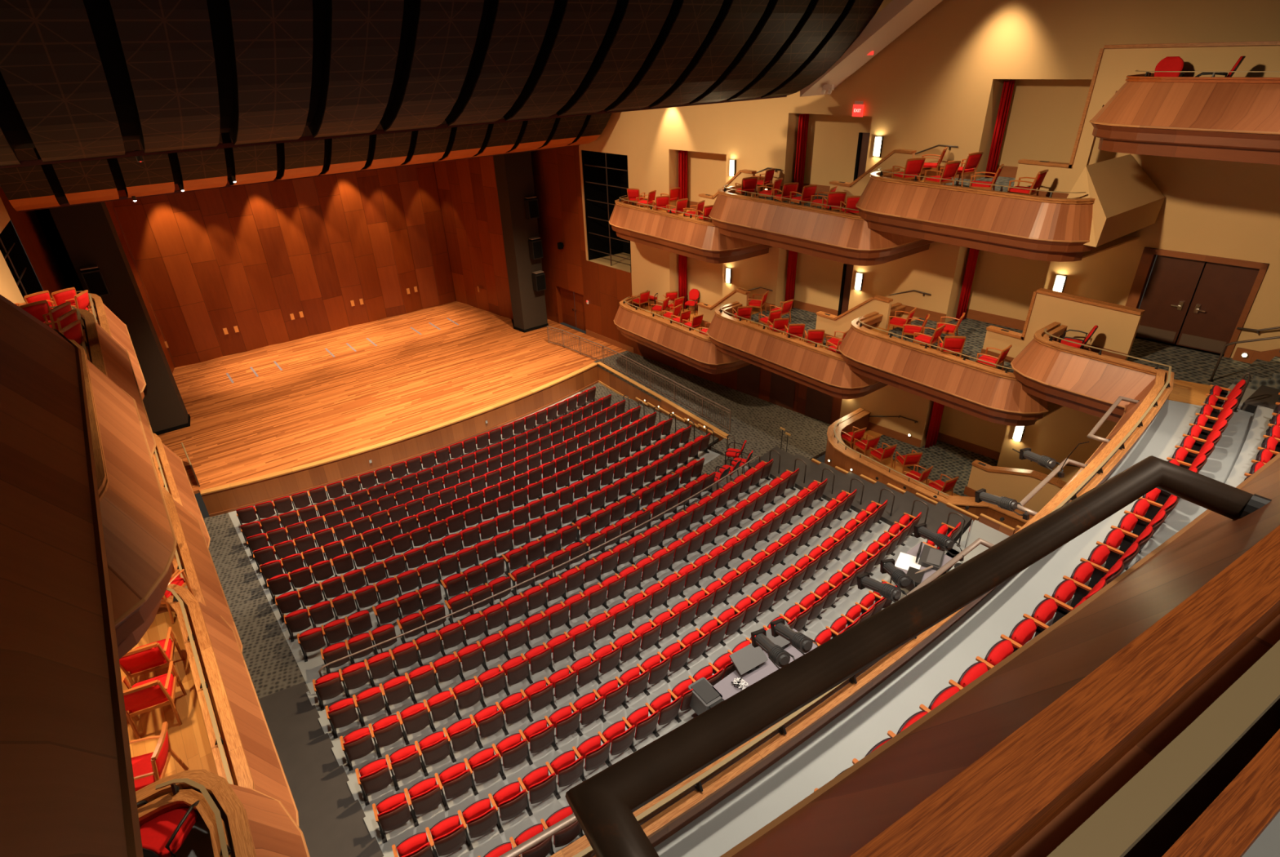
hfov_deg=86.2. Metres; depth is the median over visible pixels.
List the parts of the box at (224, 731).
hand rail, cap rail, panel, lip moulding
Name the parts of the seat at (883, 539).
armrest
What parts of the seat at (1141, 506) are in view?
armrest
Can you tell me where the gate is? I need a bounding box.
[181,442,199,487]
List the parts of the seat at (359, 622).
armrest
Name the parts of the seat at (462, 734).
armrest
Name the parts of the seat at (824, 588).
armrest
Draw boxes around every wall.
[0,186,68,297]
[0,197,25,306]
[0,220,43,301]
[34,209,71,288]
[48,196,188,432]
[104,201,174,373]
[110,163,456,368]
[201,365,598,514]
[433,155,513,319]
[493,151,547,329]
[530,145,634,347]
[578,0,1279,482]
[581,150,631,271]
[597,366,726,450]
[697,288,750,328]
[698,169,756,222]
[815,295,893,339]
[829,149,916,207]
[963,459,1066,512]
[980,288,1145,362]
[1013,40,1279,198]
[1066,154,1164,247]
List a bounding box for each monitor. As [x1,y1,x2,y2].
[728,643,768,675]
[765,620,790,648]
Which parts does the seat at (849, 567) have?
armrest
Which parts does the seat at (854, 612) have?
armrest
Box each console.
[688,677,723,715]
[906,565,933,585]
[915,542,945,570]
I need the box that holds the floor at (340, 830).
[298,799,372,856]
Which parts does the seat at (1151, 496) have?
armrest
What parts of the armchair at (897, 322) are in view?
leg, armrest, seat, seat frame, backrest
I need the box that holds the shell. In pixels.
[36,164,456,300]
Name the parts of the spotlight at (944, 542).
gel frame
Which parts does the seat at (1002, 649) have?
armrest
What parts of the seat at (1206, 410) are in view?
armrest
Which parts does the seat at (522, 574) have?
armrest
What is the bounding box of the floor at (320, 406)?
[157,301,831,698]
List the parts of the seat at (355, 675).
armrest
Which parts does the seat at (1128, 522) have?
armrest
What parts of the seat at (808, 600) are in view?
armrest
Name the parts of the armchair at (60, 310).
leg, leg, rail, backrest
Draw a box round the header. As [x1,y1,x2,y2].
[0,112,612,212]
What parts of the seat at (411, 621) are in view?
armrest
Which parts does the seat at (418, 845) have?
armrest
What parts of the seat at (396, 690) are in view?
armrest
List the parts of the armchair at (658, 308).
seat, backrest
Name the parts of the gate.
rail, post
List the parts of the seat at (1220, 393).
armrest, armrest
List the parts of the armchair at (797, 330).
seat, backrest, rail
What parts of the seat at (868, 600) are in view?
armrest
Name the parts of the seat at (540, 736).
armrest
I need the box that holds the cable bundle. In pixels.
[731,677,748,690]
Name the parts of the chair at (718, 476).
seat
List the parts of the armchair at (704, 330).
seat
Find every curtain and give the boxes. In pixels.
[678,150,687,208]
[678,254,687,310]
[784,250,797,308]
[794,113,808,192]
[924,401,944,448]
[955,248,979,320]
[985,80,1015,177]
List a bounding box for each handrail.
[746,287,773,291]
[755,167,781,173]
[868,415,918,422]
[888,289,931,296]
[915,144,958,154]
[1012,448,1079,467]
[1169,466,1197,496]
[1208,336,1279,382]
[1236,326,1279,333]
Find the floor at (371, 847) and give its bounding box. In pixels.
[334,836,383,856]
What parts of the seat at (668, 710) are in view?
armrest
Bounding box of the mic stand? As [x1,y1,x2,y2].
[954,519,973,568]
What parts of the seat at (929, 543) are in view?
armrest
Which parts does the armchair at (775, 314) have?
seat, backrest, rail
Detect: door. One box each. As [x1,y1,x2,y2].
[560,287,586,331]
[736,364,759,397]
[768,372,795,410]
[804,386,833,423]
[837,263,853,315]
[853,132,870,181]
[1124,247,1269,358]
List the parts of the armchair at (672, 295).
backrest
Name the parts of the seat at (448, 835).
armrest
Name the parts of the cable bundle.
cord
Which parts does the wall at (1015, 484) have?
baseboard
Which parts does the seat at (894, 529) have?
armrest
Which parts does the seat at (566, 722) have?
armrest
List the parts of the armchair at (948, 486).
seat, backrest, rail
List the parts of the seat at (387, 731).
armrest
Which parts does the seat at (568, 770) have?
armrest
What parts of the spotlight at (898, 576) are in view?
gel frame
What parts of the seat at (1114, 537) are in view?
armrest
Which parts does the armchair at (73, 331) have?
rail, backrest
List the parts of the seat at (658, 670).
armrest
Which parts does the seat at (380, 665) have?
armrest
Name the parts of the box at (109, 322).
cap rail, hand rail, panel, lip moulding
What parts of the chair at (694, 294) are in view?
seat, backrest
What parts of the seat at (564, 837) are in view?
armrest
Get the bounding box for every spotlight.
[131,195,137,201]
[133,150,143,162]
[178,183,184,191]
[231,175,236,182]
[751,628,795,669]
[769,617,817,654]
[856,572,906,602]
[880,558,915,594]
[914,523,963,561]
[974,488,1029,519]
[1019,447,1064,477]
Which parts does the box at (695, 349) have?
hand rail, cap rail, baseboard, panel, lip moulding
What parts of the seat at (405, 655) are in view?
armrest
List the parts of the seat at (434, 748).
armrest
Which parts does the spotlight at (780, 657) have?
gel frame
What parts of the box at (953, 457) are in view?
hand rail, baseboard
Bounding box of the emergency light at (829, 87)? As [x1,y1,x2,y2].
[821,84,834,94]
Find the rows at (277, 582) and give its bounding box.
[235,386,691,604]
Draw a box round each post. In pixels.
[779,426,785,448]
[785,432,791,452]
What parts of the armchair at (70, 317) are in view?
leg, rail, backrest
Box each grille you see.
[82,271,108,295]
[528,200,538,218]
[533,240,542,258]
[536,275,546,290]
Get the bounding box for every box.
[18,290,146,399]
[49,306,156,461]
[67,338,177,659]
[120,583,298,826]
[152,433,210,548]
[161,487,242,652]
[608,195,772,263]
[613,294,750,374]
[706,297,888,399]
[708,182,934,266]
[824,408,1033,533]
[838,302,1063,426]
[855,165,1138,262]
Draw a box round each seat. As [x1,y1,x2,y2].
[275,591,301,622]
[284,608,311,641]
[297,583,323,608]
[297,626,325,662]
[306,600,333,627]
[312,671,343,711]
[319,576,345,600]
[320,641,350,673]
[321,618,349,646]
[324,697,358,738]
[329,592,356,619]
[338,661,369,697]
[339,726,374,771]
[340,568,365,593]
[344,609,372,637]
[344,632,373,664]
[351,585,377,611]
[352,686,385,727]
[355,758,392,805]
[361,561,386,586]
[364,651,394,687]
[368,623,396,654]
[368,714,403,758]
[372,600,399,626]
[372,791,411,843]
[373,577,399,604]
[379,675,411,715]
[381,554,405,578]
[385,744,422,791]
[388,641,418,676]
[391,831,433,856]
[393,569,419,596]
[394,591,421,619]
[396,612,424,643]
[396,702,430,745]
[400,547,425,571]
[404,664,435,703]
[404,777,442,826]
[412,631,441,666]
[413,562,439,588]
[414,730,449,777]
[415,582,441,611]
[418,604,445,634]
[419,540,444,564]
[422,690,456,733]
[425,814,466,856]
[429,653,460,693]
[433,554,458,585]
[434,761,471,811]
[435,622,464,656]
[438,533,462,556]
[440,573,466,600]
[442,717,477,763]
[444,593,471,623]
[448,678,480,719]
[452,546,476,573]
[453,643,483,681]
[456,526,479,550]
[457,613,485,646]
[457,797,497,851]
[460,564,485,592]
[463,746,500,795]
[465,584,491,614]
[469,704,503,749]
[471,539,494,565]
[473,519,496,543]
[473,666,505,707]
[476,633,506,671]
[477,841,519,856]
[479,557,504,584]
[479,603,506,636]
[484,576,511,605]
[488,532,511,558]
[488,781,527,833]
[489,511,512,536]
[492,733,528,780]
[495,692,528,735]
[497,655,528,695]
[498,622,527,660]
[499,594,527,626]
[502,547,526,577]
[506,505,528,529]
[506,524,528,550]
[507,565,533,595]
[509,823,551,856]
[517,765,555,816]
[518,719,554,765]
[519,539,543,566]
[519,585,546,617]
[520,613,548,649]
[520,644,551,684]
[520,680,553,722]
[522,498,544,523]
[522,517,545,543]
[526,557,551,586]
[536,532,560,558]
[537,510,561,536]
[538,576,565,608]
[540,603,568,639]
[540,805,581,855]
[542,634,573,672]
[543,667,577,709]
[544,549,569,577]
[544,705,579,751]
[545,750,583,799]
[553,524,577,551]
[554,502,577,528]
[557,568,584,599]
[560,593,588,629]
[561,541,586,569]
[564,623,594,661]
[566,655,599,697]
[568,496,591,523]
[568,692,604,737]
[571,515,595,543]
[572,734,610,782]
[574,559,601,591]
[578,584,607,618]
[578,828,584,837]
[580,531,605,560]
[582,489,605,516]
[584,613,614,650]
[586,507,610,534]
[588,644,621,684]
[591,550,618,582]
[592,679,627,723]
[596,482,619,509]
[596,524,621,552]
[597,574,625,608]
[597,720,635,766]
[601,501,625,527]
[604,602,633,639]
[608,542,635,573]
[609,632,641,672]
[610,475,632,502]
[611,515,635,545]
[614,565,642,599]
[615,666,649,709]
[616,493,639,519]
[622,592,652,628]
[622,706,659,752]
[623,469,644,497]
[624,533,650,564]
[626,508,650,537]
[629,622,661,660]
[631,485,654,511]
[631,556,659,590]
[635,463,657,488]
[636,653,671,696]
[640,524,665,556]
[640,582,669,617]
[642,499,666,528]
[644,478,667,504]
[645,692,682,737]
[648,457,669,482]
[648,547,675,580]
[648,610,679,648]
[654,517,679,548]
[656,492,679,520]
[657,471,679,497]
[657,573,686,608]
[657,642,690,683]
[658,450,679,475]
[663,538,690,571]
[666,600,697,637]
[667,678,693,723]
[668,509,693,540]
[669,485,692,513]
[670,444,690,470]
[671,464,693,489]
[674,563,702,598]
[676,630,710,670]
[678,530,704,562]
[680,439,701,464]
[681,478,704,506]
[681,502,706,532]
[683,457,704,483]
[684,590,715,626]
[688,665,724,685]
[689,554,718,588]
[690,432,711,459]
[692,521,718,554]
[693,471,715,499]
[694,493,719,524]
[695,618,728,657]
[701,579,731,615]
[705,545,733,578]
[706,487,731,516]
[706,513,732,545]
[708,652,736,679]
[713,608,746,646]
[717,569,746,604]
[719,480,742,509]
[719,506,744,537]
[719,535,746,568]
[727,640,750,653]
[730,472,753,502]
[730,596,762,635]
[731,497,756,528]
[733,527,759,559]
[733,560,762,595]
[741,465,764,494]
[743,489,768,520]
[746,518,773,551]
[746,550,776,585]
[746,586,777,622]
[746,627,767,650]
[751,458,773,487]
[755,482,779,513]
[759,510,785,542]
[760,540,789,574]
[762,575,793,612]
[763,615,796,630]
[765,475,789,505]
[770,502,796,533]
[774,531,802,565]
[776,468,799,497]
[777,564,807,600]
[779,604,813,631]
[782,493,807,525]
[786,522,814,555]
[791,555,821,591]
[793,486,817,517]
[795,593,827,631]
[799,513,826,546]
[803,478,827,509]
[804,545,833,580]
[809,582,842,619]
[810,505,837,537]
[810,628,844,646]
[817,535,845,570]
[821,497,847,529]
[823,571,855,608]
[826,616,861,638]
[828,526,857,560]
[831,488,857,520]
[837,560,868,597]
[840,517,867,551]
[840,604,875,626]
[849,550,880,573]
[851,508,878,542]
[852,737,892,764]
[855,592,887,616]
[861,499,888,533]
[862,540,892,575]
[868,579,897,608]
[873,530,902,564]
[884,520,912,555]
[887,710,928,737]
[893,511,922,546]
[919,684,959,712]
[922,532,952,551]
[936,522,961,547]
[948,661,987,690]
[975,639,1013,670]
[1000,617,1036,652]
[1022,598,1086,637]
[1044,578,1106,625]
[1062,560,1124,612]
[1074,542,1139,594]
[1090,525,1154,577]
[1106,510,1166,569]
[1120,495,1178,553]
[1132,488,1181,537]
[1143,466,1198,516]
[1155,454,1207,502]
[1166,442,1214,469]
[1174,430,1222,469]
[1182,419,1227,462]
[1189,408,1233,450]
[1195,398,1238,443]
[1200,388,1242,434]
[1204,379,1246,424]
[1244,461,1264,480]
[1249,448,1272,471]
[1256,436,1279,459]
[1261,425,1279,452]
[1262,404,1279,442]
[1266,392,1279,431]
[1266,413,1279,439]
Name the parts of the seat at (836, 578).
armrest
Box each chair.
[137,800,199,856]
[645,290,657,306]
[683,288,699,314]
[706,466,730,488]
[717,458,742,480]
[724,440,746,469]
[730,450,753,473]
[1059,325,1098,349]
[1148,56,1184,76]
[1195,56,1245,77]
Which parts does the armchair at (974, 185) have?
seat, seat frame, armrest, armrest, leg, backrest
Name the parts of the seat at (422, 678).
armrest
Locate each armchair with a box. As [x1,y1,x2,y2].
[14,290,53,309]
[18,300,51,322]
[42,302,71,330]
[45,287,76,309]
[47,309,78,331]
[52,289,99,322]
[59,320,91,355]
[119,626,184,686]
[121,661,186,739]
[128,721,188,791]
[133,715,139,720]
[160,568,195,623]
[171,569,180,577]
[626,188,644,206]
[631,290,649,310]
[635,190,656,208]
[650,297,669,315]
[653,195,670,210]
[660,187,679,208]
[662,291,677,311]
[662,303,682,323]
[665,296,684,313]
[666,198,688,215]
[671,309,691,325]
[682,314,703,330]
[683,200,705,218]
[697,204,713,222]
[698,322,711,336]
[732,306,752,323]
[734,177,757,197]
[747,290,768,317]
[751,168,775,197]
[757,177,782,201]
[758,309,782,329]
[767,318,789,334]
[769,299,793,322]
[773,182,798,204]
[784,324,804,341]
[789,184,817,207]
[804,329,825,347]
[810,186,837,208]
[821,191,846,212]
[825,330,848,349]
[826,339,842,354]
[840,195,860,215]
[840,426,866,448]
[853,434,880,455]
[868,442,897,467]
[886,306,916,335]
[891,157,925,181]
[893,449,922,474]
[901,313,929,345]
[903,464,933,484]
[912,324,945,351]
[916,146,947,181]
[923,160,960,185]
[927,474,959,495]
[936,312,964,336]
[936,335,965,357]
[944,151,983,186]
[968,164,1004,191]
[975,345,1012,370]
[1007,169,1048,195]
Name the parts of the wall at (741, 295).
baseboard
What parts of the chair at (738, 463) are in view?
seat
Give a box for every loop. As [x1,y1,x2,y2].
[622,395,629,413]
[638,400,644,415]
[669,413,675,431]
[687,420,694,439]
[706,427,714,452]
[726,435,735,458]
[768,449,780,473]
[793,458,806,483]
[821,468,835,493]
[848,478,864,505]
[878,488,894,515]
[911,499,928,524]
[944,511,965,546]
[1233,372,1250,412]
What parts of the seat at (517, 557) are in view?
armrest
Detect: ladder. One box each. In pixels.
[0,237,27,295]
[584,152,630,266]
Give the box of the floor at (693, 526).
[258,446,794,723]
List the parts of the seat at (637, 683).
armrest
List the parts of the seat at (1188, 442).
armrest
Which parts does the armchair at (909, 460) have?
leg, leg, seat frame, seat, backrest, rail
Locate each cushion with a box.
[275,591,296,599]
[277,591,300,599]
[284,609,306,618]
[286,608,309,617]
[297,629,320,638]
[298,584,319,592]
[299,627,324,636]
[300,583,321,591]
[308,601,329,610]
[309,600,332,608]
[314,675,338,686]
[315,671,341,683]
[321,577,341,585]
[322,576,340,582]
[322,644,345,654]
[323,620,345,629]
[323,642,347,652]
[324,618,345,627]
[327,701,353,714]
[328,697,355,711]
[332,593,351,600]
[332,593,352,602]
[341,664,365,675]
[342,568,362,577]
[342,662,364,672]
[342,727,371,742]
[342,732,370,746]
[343,568,361,575]
[347,610,367,618]
[347,611,368,621]
[347,632,368,642]
[347,634,369,644]
[354,585,373,592]
[355,586,374,594]
[355,686,380,699]
[355,689,381,702]
[359,758,388,776]
[359,764,387,780]
[364,562,379,576]
[364,562,382,569]
[367,652,389,662]
[368,654,391,665]
[371,623,391,640]
[372,625,394,635]
[372,715,397,729]
[373,719,399,732]
[375,600,394,615]
[376,577,393,592]
[376,600,396,610]
[376,792,406,813]
[377,577,395,586]
[377,800,407,817]
[382,675,405,688]
[383,678,408,690]
[384,555,399,569]
[385,554,403,562]
[389,745,416,762]
[391,642,413,660]
[391,750,417,764]
[393,644,415,654]
[396,569,414,585]
[397,591,416,608]
[398,569,417,589]
[398,592,418,604]
[399,613,419,630]
[400,613,422,623]
[400,702,424,722]
[401,706,426,719]
[401,841,430,856]
[404,547,419,561]
[404,547,422,564]
[408,664,431,684]
[408,777,436,798]
[410,667,433,679]
[410,784,439,800]
[415,632,436,649]
[417,562,434,577]
[417,633,439,644]
[418,562,437,582]
[418,583,436,599]
[418,731,444,752]
[420,583,439,604]
[421,736,447,751]
[422,540,439,555]
[422,604,440,620]
[423,604,444,621]
[424,540,442,555]
[426,690,450,711]
[429,693,453,706]
[430,815,460,839]
[433,653,454,673]
[433,823,463,842]
[435,656,457,675]
[436,555,453,569]
[439,554,456,573]
[439,622,458,639]
[439,762,466,786]
[440,533,456,547]
[441,623,462,647]
[441,768,470,785]
[443,573,461,589]
[444,533,460,549]
[446,573,464,595]
[446,718,471,740]
[447,593,466,609]
[449,722,475,746]
[450,594,470,608]
[453,679,475,698]
[455,547,471,561]
[456,681,479,707]
[457,644,478,662]
[458,546,475,564]
[459,527,472,540]
[460,645,481,666]
[461,613,480,630]
[462,526,478,541]
[462,565,479,581]
[462,798,491,824]
[464,613,484,636]
[466,565,484,584]
[466,805,495,835]
[468,585,486,600]
[468,747,494,771]
[471,585,490,607]
[472,753,498,777]
[473,540,488,554]
[473,705,497,726]
[476,520,491,533]
[477,539,493,559]
[477,667,499,687]
[477,708,502,735]
[480,519,495,538]
[480,633,500,651]
[481,670,504,693]
[482,557,498,572]
[482,604,501,621]
[484,635,504,658]
[484,842,512,856]
[485,557,503,578]
[486,604,506,624]
[488,576,505,591]
[491,533,506,546]
[492,576,510,595]
[493,513,506,526]
[493,782,520,807]
[495,532,511,551]
[496,733,521,756]
[497,511,511,526]
[498,788,526,818]
[499,692,522,713]
[501,737,526,764]
[502,595,521,611]
[502,623,521,640]
[502,656,522,675]
[504,696,528,722]
[505,548,520,562]
[506,624,526,648]
[506,658,528,684]
[507,595,526,617]
[508,525,524,539]
[509,506,523,519]
[509,547,525,565]
[511,566,528,582]
[512,524,528,544]
[513,505,528,519]
[515,565,533,587]
[515,824,543,845]
[522,540,537,555]
[522,766,548,791]
[523,586,540,602]
[523,720,546,742]
[524,500,537,512]
[524,613,542,631]
[524,644,545,664]
[524,680,546,701]
[525,518,539,532]
[527,539,543,559]
[528,586,546,605]
[528,613,547,635]
[528,724,553,749]
[528,772,555,801]
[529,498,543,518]
[529,517,545,529]
[529,558,546,573]
[529,646,551,671]
[529,683,552,709]
[534,557,551,573]
[539,533,555,546]
[541,511,555,524]
[542,577,559,592]
[544,532,559,548]
[544,603,562,620]
[546,510,560,529]
[546,634,566,653]
[546,806,573,827]
[547,550,563,564]
[547,576,564,599]
[548,667,568,688]
[549,706,572,728]
[550,604,568,627]
[551,751,575,774]
[552,549,568,570]
[552,635,572,660]
[554,670,576,688]
[555,709,578,737]
[556,504,570,517]
[556,525,570,538]
[557,755,582,779]
[560,568,577,583]
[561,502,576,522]
[561,524,576,543]
[564,542,579,556]
[564,594,581,610]
[566,568,583,590]
[568,623,586,641]
[569,541,586,562]
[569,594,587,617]
[571,656,591,675]
[572,497,585,510]
[573,624,593,648]
[573,693,595,714]
[574,516,589,530]
[577,496,591,513]
[577,657,598,682]
[577,735,600,759]
[578,559,594,574]
[580,515,595,534]
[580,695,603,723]
[582,584,599,599]
[584,533,598,546]
[584,559,600,579]
[584,740,609,768]
[586,491,599,502]
[588,584,606,607]
[588,613,606,630]
[589,531,604,552]
[590,509,604,522]
[591,489,604,508]
[592,644,612,662]
[594,613,613,638]
[595,507,609,524]
[595,551,610,565]
[597,680,617,699]
[599,646,620,671]
[600,484,612,496]
[600,524,613,538]
[601,550,617,571]
[601,575,617,589]
[603,720,625,742]
[604,482,618,502]
[604,502,617,511]
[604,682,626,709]
[605,524,620,542]
[607,574,624,598]
[608,603,625,619]
[610,501,624,518]
[610,724,634,754]
[612,542,626,556]
[613,478,625,488]
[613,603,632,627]
[613,633,632,651]
[615,517,628,530]
[617,542,634,564]
[618,475,631,494]
[618,566,634,577]
[619,495,631,507]
[619,666,639,684]
[620,515,635,537]
[620,634,640,660]
[624,493,638,513]
[624,565,642,588]
[626,471,638,481]
[626,592,643,607]
[626,669,648,696]
[626,706,648,727]
[627,534,642,546]
[630,510,642,518]
[631,469,644,486]
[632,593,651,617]
[633,533,649,555]
[634,622,651,635]
[634,710,658,738]
[635,487,647,499]
[635,508,649,526]
[635,557,650,568]
[639,465,649,471]
[640,485,653,505]
[640,622,660,648]
[641,556,658,579]
[641,654,660,671]
[643,526,657,537]
[644,463,656,481]
[644,582,660,598]
[646,502,658,514]
[648,480,659,491]
[648,524,664,546]
[648,656,670,683]
[650,459,661,466]
[650,582,669,606]
[650,692,671,715]
[651,499,666,518]
[651,548,666,558]
[653,478,666,497]
[653,611,670,625]
[655,457,668,475]
[657,519,671,527]
[657,547,674,569]
[657,695,681,724]
[659,494,671,502]
[659,611,679,636]
[661,474,671,481]
[662,453,672,459]
[662,573,677,585]
[662,642,679,658]
[663,517,679,538]
[665,492,679,511]
[666,450,679,469]
[666,471,679,490]
[666,540,681,551]
[667,573,685,596]
[668,644,689,670]
[671,511,684,519]
[671,600,688,613]
[671,679,692,701]
[672,487,684,495]
[673,447,683,453]
[673,538,689,560]
[675,466,685,477]
[677,509,692,530]
[678,444,690,462]
[678,485,691,502]
[678,564,693,575]
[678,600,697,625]
[680,464,693,483]
[680,631,699,649]
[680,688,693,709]
[682,531,695,542]
[684,441,693,448]
[684,480,696,488]
[684,563,702,586]
[685,503,697,511]
[686,460,696,466]
[688,439,700,456]
[688,530,704,552]
[688,590,705,603]
[688,631,709,657]
[689,478,703,497]
[690,502,705,522]
[691,457,704,476]
[693,435,702,441]
[693,555,708,566]
[693,665,712,680]
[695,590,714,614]
[696,474,707,481]
[696,523,709,533]
[697,496,710,504]
[699,554,717,577]
[699,619,717,637]
[702,471,715,489]
[702,521,717,543]
[703,493,718,515]
[706,580,721,593]
[706,619,727,645]
[706,667,724,680]
[708,546,723,558]
[709,515,722,526]
[710,488,722,497]
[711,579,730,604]
[712,653,731,674]
[715,487,729,506]
[715,513,731,535]
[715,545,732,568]
[717,608,734,626]
[721,570,736,584]
[721,662,733,679]
[722,481,733,489]
[722,507,735,518]
[723,537,737,549]
[724,608,745,634]
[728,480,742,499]
[728,506,743,527]
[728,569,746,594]
[729,535,746,558]
[733,475,744,483]
[735,499,746,509]
[735,597,751,612]
[737,528,750,540]
[737,560,751,574]
[739,472,752,491]
[741,497,755,519]
[742,597,761,622]
[743,527,759,549]
[743,560,761,583]
[744,467,755,475]
[746,492,759,502]
[750,465,763,484]
[750,520,763,532]
[751,551,765,564]
[751,586,766,604]
[753,489,767,510]
[755,461,764,469]
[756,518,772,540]
[758,484,769,495]
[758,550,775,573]
[758,586,777,611]
[760,458,773,476]
[762,511,775,523]
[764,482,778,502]
[764,542,778,555]
[766,576,781,593]
[768,510,784,532]
[768,616,783,628]
[769,477,780,488]
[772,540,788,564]
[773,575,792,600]
[774,503,786,515]
[775,475,789,495]
[778,533,791,546]
[780,471,790,480]
[781,502,795,523]
[781,565,795,582]
[783,604,799,620]
[785,531,801,555]
[786,468,799,487]
[786,496,797,507]
[787,616,795,625]
[788,564,806,589]
[791,524,804,535]
[792,493,807,515]
[792,604,812,629]
[795,555,808,573]
[797,488,808,499]
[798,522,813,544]
[800,593,815,613]
[802,555,820,579]
[803,486,817,506]
[803,515,815,528]
[807,480,817,491]
[807,593,826,619]
[808,546,822,559]
[809,513,825,536]
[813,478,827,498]
[814,507,826,519]
[814,582,829,601]
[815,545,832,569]
[815,628,831,644]
[821,537,834,553]
[822,505,836,525]
[822,582,841,608]
[825,499,836,511]
[828,572,843,591]
[829,535,844,556]
[831,616,846,637]
[832,497,846,517]
[833,528,845,543]
[835,491,846,502]
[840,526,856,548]
[840,571,854,585]
[841,561,855,579]
[843,488,857,508]
[844,519,856,535]
[844,616,859,631]
[846,604,861,624]
[849,560,867,585]
[854,551,867,569]
[855,510,866,525]
[855,517,867,528]
[857,604,874,621]
[860,592,875,613]
[866,502,876,517]
[866,508,877,519]
[866,542,879,559]
[866,550,879,564]
[871,738,890,752]
[872,596,884,608]
[874,582,886,600]
[876,499,887,511]
[878,532,889,549]
[878,540,891,553]
[888,523,900,539]
[889,530,902,543]
[898,514,910,529]
[900,520,911,533]
[900,711,928,732]
[910,511,921,524]
[927,539,935,546]
[929,685,959,710]
[937,524,947,534]
[949,522,960,537]
[960,662,987,687]
[1011,618,1036,648]
[1033,598,1057,631]
[1053,579,1076,612]
[1072,561,1093,587]
[1072,598,1086,609]
[1080,578,1105,601]
[1089,544,1110,573]
[1093,560,1122,594]
[1105,528,1124,551]
[1107,542,1138,579]
[1120,513,1137,535]
[1123,525,1152,561]
[1133,498,1150,519]
[1137,510,1165,544]
[1145,488,1160,504]
[1152,495,1177,526]
[1168,458,1179,466]
[1174,447,1188,462]
[1182,435,1195,449]
[1188,442,1213,469]
[1188,454,1206,470]
[1190,424,1202,437]
[1194,430,1221,459]
[1196,414,1208,426]
[1200,419,1226,448]
[1202,404,1213,416]
[1206,408,1232,438]
[1208,395,1217,405]
[1212,385,1222,396]
[1212,398,1237,427]
[1217,388,1241,417]
[1222,379,1245,407]
[1254,462,1264,471]
[1260,448,1272,462]
[1266,436,1278,450]
[1271,425,1279,438]
[1275,413,1279,426]
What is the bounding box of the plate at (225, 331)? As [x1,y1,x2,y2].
[222,328,228,334]
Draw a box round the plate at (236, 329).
[233,325,239,333]
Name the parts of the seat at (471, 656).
armrest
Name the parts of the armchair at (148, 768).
armrest, armrest, seat, leg, rail, backrest, seat frame, leg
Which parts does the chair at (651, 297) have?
seat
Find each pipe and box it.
[498,813,577,856]
[900,537,994,599]
[1016,457,1088,516]
[1086,395,1139,443]
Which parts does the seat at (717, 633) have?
armrest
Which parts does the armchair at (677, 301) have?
seat, backrest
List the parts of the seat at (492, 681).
armrest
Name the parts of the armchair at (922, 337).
armrest, seat, seat frame, leg, backrest, rail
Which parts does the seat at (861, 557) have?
armrest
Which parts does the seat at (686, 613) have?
armrest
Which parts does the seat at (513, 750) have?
armrest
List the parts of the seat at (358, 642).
armrest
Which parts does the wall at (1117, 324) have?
baseboard, baseboard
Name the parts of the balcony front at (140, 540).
cap rail, panel, lip moulding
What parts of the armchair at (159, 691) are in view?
leg, leg, rail, backrest, seat, seat frame, armrest, leg, leg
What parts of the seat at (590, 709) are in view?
armrest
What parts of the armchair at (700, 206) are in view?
seat, backrest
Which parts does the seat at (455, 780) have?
armrest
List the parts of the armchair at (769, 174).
seat, leg, backrest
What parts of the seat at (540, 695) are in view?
armrest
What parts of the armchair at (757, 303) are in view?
seat, seat frame, leg, backrest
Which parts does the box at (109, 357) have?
hand rail, cap rail, panel, lip moulding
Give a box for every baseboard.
[152,413,190,435]
[511,320,548,333]
[586,329,634,353]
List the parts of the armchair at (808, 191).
seat, seat frame, leg, backrest, rail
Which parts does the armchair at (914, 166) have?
leg, seat frame, seat, backrest, rail, leg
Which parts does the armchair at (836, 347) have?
seat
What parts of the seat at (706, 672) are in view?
armrest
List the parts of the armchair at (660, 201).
seat, rail, backrest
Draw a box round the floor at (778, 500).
[266,453,817,753]
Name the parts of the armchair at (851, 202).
seat, backrest, rail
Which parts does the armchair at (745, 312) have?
seat, backrest, rail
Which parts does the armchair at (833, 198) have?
seat frame, seat, backrest, rail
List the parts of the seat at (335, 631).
armrest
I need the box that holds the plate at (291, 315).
[289,313,294,319]
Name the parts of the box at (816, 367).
hand rail, cap rail, panel, lip moulding, baseboard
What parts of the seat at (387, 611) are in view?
armrest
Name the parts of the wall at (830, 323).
baseboard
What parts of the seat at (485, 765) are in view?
armrest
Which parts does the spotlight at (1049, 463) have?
gel frame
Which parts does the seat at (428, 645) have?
armrest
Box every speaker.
[80,265,110,297]
[524,195,539,219]
[528,236,542,259]
[531,270,546,291]
[557,242,564,249]
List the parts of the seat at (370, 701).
armrest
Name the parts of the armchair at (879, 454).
seat, seat frame, leg, backrest, rail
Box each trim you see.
[200,362,597,495]
[208,380,598,516]
[306,691,385,856]
[578,150,588,261]
[596,361,728,437]
[598,380,630,399]
[635,397,648,405]
[646,401,660,410]
[658,407,672,416]
[671,412,685,422]
[684,417,699,427]
[697,423,713,433]
[711,431,728,439]
[811,458,821,463]
[835,466,848,473]
[860,474,876,483]
[860,475,874,484]
[886,483,906,493]
[886,484,904,494]
[915,492,937,503]
[915,494,936,505]
[946,502,979,519]
[946,504,978,522]
[978,515,1014,536]
[980,513,1015,530]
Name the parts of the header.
panel, panel, panel, panel, panel, edge rail, panel, panel, panel, panel, panel, panel, panel, panel, panel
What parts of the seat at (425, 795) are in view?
armrest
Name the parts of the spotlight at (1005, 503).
gel frame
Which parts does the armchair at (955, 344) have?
leg, seat frame, seat, backrest, rail, leg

